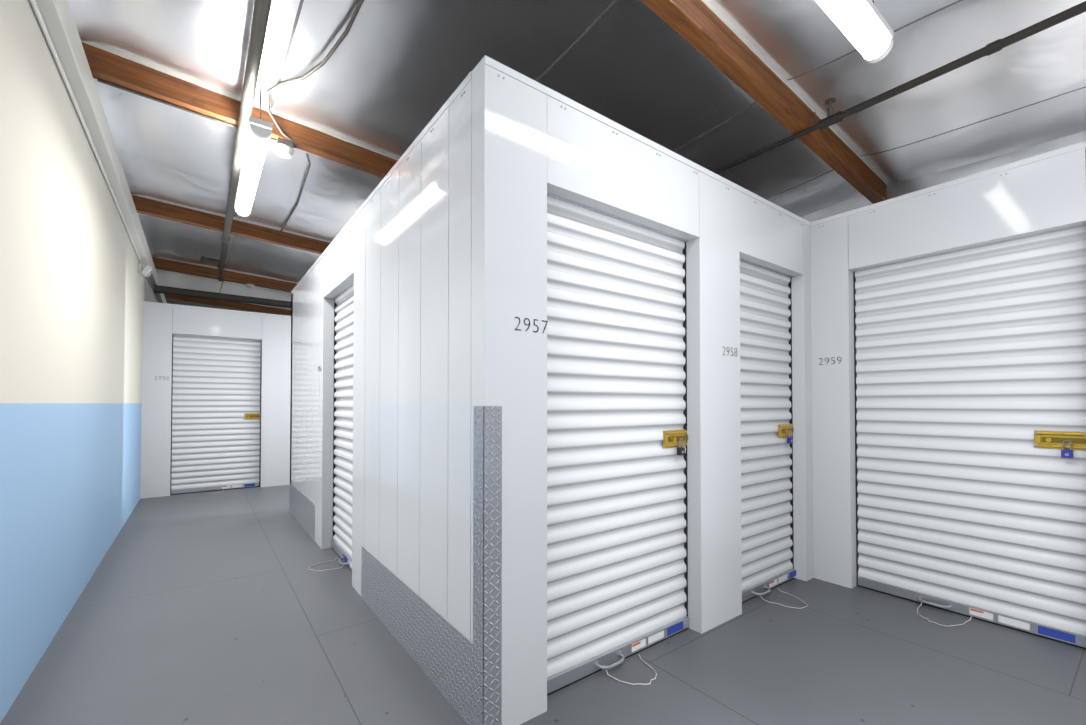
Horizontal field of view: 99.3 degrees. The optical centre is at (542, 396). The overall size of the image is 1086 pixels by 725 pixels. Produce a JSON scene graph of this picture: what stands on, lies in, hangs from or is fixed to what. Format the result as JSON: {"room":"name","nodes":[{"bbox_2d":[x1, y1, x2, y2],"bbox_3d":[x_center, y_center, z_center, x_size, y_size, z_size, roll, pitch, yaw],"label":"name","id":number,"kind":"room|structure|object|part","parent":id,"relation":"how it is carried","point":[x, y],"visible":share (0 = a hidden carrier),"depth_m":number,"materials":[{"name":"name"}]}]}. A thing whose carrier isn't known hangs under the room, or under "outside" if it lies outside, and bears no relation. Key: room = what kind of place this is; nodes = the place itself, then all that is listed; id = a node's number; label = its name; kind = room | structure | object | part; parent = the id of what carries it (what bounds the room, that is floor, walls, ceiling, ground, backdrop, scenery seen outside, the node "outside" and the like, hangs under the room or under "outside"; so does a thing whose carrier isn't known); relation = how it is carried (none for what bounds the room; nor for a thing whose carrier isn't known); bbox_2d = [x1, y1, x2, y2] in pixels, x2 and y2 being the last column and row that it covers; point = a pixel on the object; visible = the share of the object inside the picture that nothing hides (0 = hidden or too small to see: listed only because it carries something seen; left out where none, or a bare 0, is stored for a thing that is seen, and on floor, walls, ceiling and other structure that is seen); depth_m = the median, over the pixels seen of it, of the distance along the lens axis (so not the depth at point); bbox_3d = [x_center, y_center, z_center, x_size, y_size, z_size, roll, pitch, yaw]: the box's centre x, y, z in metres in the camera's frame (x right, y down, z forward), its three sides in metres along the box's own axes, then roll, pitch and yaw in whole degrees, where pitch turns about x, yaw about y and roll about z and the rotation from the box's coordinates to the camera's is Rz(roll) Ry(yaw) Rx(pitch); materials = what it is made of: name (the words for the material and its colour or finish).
{"room":"self storage facility","nodes":[
{"label":"self storage facility","id":0,"kind":"room"},
{"bbox_2d":[0,0,156,722],"bbox_3d":[-2.873,-0.527,2.733,0.150,3.600,24.000,1,-1,-37],"label":"wall","id":1,"kind":"structure","parent":0,"point":[76,290],"depth_m":2.37,"materials":[{"name":"paint"}]},
{"bbox_2d":[29,0,151,286],"bbox_3d":[-0.714,-1.725,-0.005,0.022,0.021,17.000,1,-1,-37],"label":"trim","id":2,"kind":"structure","parent":1,"relation":"attached to","point":[36,11],"depth_m":2.65,"materials":[{"name":"white metal"}]},
{"bbox_2d":[35,0,166,302],"bbox_3d":[-2.781,-1.796,2.821,0.080,0.180,24.000,1,-1,-37],"label":"trim","id":3,"kind":"structure","parent":1,"relation":"attached to","point":[58,20],"depth_m":2.79,"materials":[{"name":"white metal"}]},
{"bbox_2d":[138,264,151,276],"bbox_3d":[-4.804,-1.514,5.575,0.126,0.139,0.080,1,-1,-37],"label":"sensor","id":4,"kind":"object","parent":1,"relation":"attached to","point":[146,271],"visible":1,"depth_m":5.55,"materials":[{"name":"white plastic"}]},
{"bbox_2d":[140,301,290,498],"bbox_3d":[-2.423,0.077,8.107,7.000,2.560,0.106,1,-1,-37],"label":"wall","id":5,"kind":"structure","parent":0,"point":[162,322],"depth_m":6.38,"materials":[{"name":"white metal"}]},
{"bbox_2d":[170,333,260,494],"bbox_3d":[-4.530,0.216,6.455,1.048,2.230,0.251,1,-1,-37],"label":"door","id":6,"kind":"structure","parent":5,"relation":"in","point":[216,415],"depth_m":6.51,"materials":[{"name":"silver metal"}]},
{"bbox_3d":[-4.657,1.294,6.421,0.182,0.032,0.051,1,-1,-37],"label":"door handle","id":7,"kind":"part","parent":6,"relation":"part of","materials":[{"name":"silver metal"}]},
{"bbox_3d":[-4.554,1.310,6.384,0.236,0.036,0.193,1,-1,-37],"label":"pull cord","id":8,"kind":"part","parent":6,"relation":"part of","materials":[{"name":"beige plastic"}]},
{"bbox_2d":[290,294,335,485],"bbox_3d":[-0.463,0.080,7.048,6.000,2.520,0.106,1,-1,-37],"label":"block","id":9,"kind":"object","parent":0,"point":[291,380],"depth_m":5.26,"materials":[{"name":"white metal"}]},
{"bbox_2d":[289,72,501,724],"bbox_3d":[-1.591,0.024,3.468,0.304,2.520,4.498,1,-1,-37],"label":"wall","id":10,"kind":"structure","parent":0,"point":[380,422],"depth_m":2.27,"materials":[{"name":"white metal"}]},
{"bbox_3d":[-2.469,1.141,4.700,0.003,0.325,1.425,1,-1,-37],"label":"kick plate","id":11,"kind":"part","parent":10,"relation":"part of","materials":[{"name":"silver metal"}]},
{"bbox_3d":[-1.641,1.265,3.468,0.246,0.036,0.229,1,-1,-37],"label":"pull cord","id":12,"kind":"part","parent":10,"relation":"part of","materials":[{"name":"beige fabric"}]},
{"bbox_3d":[-1.513,1.249,3.492,0.051,0.032,0.182,1,-1,-37],"label":"door handle","id":13,"kind":"part","parent":10,"relation":"part of","materials":[{"name":"silver metal"}]},
{"bbox_3d":[-1.507,0.191,3.573,0.042,2.190,0.965,1,-1,-37],"label":"roll door","id":14,"kind":"part","parent":10,"relation":"part of","materials":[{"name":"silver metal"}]},
{"bbox_3d":[-0.707,1.104,2.331,0.003,0.325,1.490,1,-1,-37],"label":"kick plate","id":15,"kind":"part","parent":10,"relation":"part of","materials":[{"name":"silver metal"}]},
{"bbox_3d":[-0.239,0.647,1.709,0.004,1.220,0.078,1,-1,-37],"label":"corner guard leg","id":16,"kind":"part","parent":10,"relation":"part of","materials":[{"name":"silver metal"}]},
{"bbox_3d":[-0.186,0.647,1.701,0.078,1.220,0.004,1,-1,-37],"label":"corner guard leg","id":17,"kind":"part","parent":10,"relation":"part of","materials":[{"name":"silver metal"}]},
{"bbox_2d":[0,485,1085,724],"bbox_3d":[0.749,1.375,5.399,20.000,0.120,24.000,1,-1,-37],"label":"floor","id":18,"kind":"structure","parent":0,"point":[218,607],"depth_m":2.23,"materials":[{"name":"grey paint"}]},
{"bbox_2d":[68,0,1085,315],"bbox_3d":[2.243,-1.450,6.639,14.000,0.765,24.051,4,-3,-37],"label":"ceiling","id":19,"kind":"structure","parent":0,"point":[262,146],"depth_m":2.88,"materials":[{"name":"silver metal"}]},
{"bbox_2d":[234,73,272,217],"bbox_3d":[-2.044,-1.680,3.224,0.113,0.396,1.430,1,-1,-37],"label":"light fixture","id":20,"kind":"object","parent":19,"relation":"attached to","point":[253,134],"depth_m":2.98,"materials":[{"name":"white plastic"}]},
{"bbox_2d":[471,55,813,724],"bbox_3d":[0.871,0.009,2.450,2.650,2.520,0.299,1,-1,-37],"label":"wall","id":21,"kind":"structure","parent":0,"point":[641,349],"depth_m":2.24,"materials":[{"name":"white metal"}]},
{"bbox_3d":[0.321,1.228,2.130,0.182,0.032,0.051,1,-1,-37],"label":"door handle","id":22,"kind":"part","parent":21,"relation":"part of","materials":[{"name":"silver metal"}]},
{"bbox_3d":[0.379,0.170,2.242,1.035,2.190,0.042,1,-1,-37],"label":"roll door","id":23,"kind":"part","parent":21,"relation":"part of","materials":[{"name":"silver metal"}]},
{"bbox_3d":[0.419,1.243,2.094,0.229,0.036,0.184,1,-1,-37],"label":"pull cord","id":24,"kind":"part","parent":21,"relation":"part of","materials":[{"name":"beige fabric"}]},
{"bbox_3d":[1.452,0.183,3.041,0.851,2.190,0.042,1,-1,-37],"label":"roll door","id":25,"kind":"part","parent":21,"relation":"part of","materials":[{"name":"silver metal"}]},
{"bbox_3d":[1.399,1.240,2.932,0.182,0.032,0.051,1,-1,-37],"label":"door handle","id":26,"kind":"part","parent":21,"relation":"part of","materials":[{"name":"silver metal"}]},
{"bbox_3d":[1.515,1.256,2.874,0.232,0.036,0.241,1,-1,-37],"label":"pull cord","id":27,"kind":"part","parent":21,"relation":"part of","materials":[{"name":"beige fabric"}]},
{"bbox_2d":[811,141,1085,588],"bbox_3d":[3.890,-0.019,0.696,0.106,2.520,6.500,1,-1,-37],"label":"wall","id":28,"kind":"structure","parent":0,"point":[1042,193],"depth_m":3.03,"materials":[{"name":"white metal"}]},
{"bbox_2d":[819,357,841,364],"bbox_3d":[1.979,-0.243,3.182,0.001,0.048,0.145,1,-1,-37],"label":"number","id":29,"kind":"object","parent":28,"relation":"in","point":[832,360],"visible":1,"depth_m":3.17,"materials":[{"name":"grey paint"}]},
{"bbox_2d":[852,224,1085,649],"bbox_3d":[2.334,0.176,2.634,0.300,2.190,1.058,1,-1,-37],"label":"door","id":30,"kind":"structure","parent":28,"relation":"in","point":[970,412],"depth_m":2.64,"materials":[{"name":"silver metal"}]},
{"bbox_3d":[2.335,1.237,2.759,0.051,0.032,0.182,1,-1,-37],"label":"door handle","id":31,"kind":"part","parent":30,"relation":"part of","materials":[{"name":"silver metal"}]},
{"bbox_3d":[2.276,1.252,2.645,0.242,0.035,0.231,1,-1,-37],"label":"pull cord","id":32,"kind":"part","parent":30,"relation":"part of","materials":[{"name":"beige fabric"}]}
]}

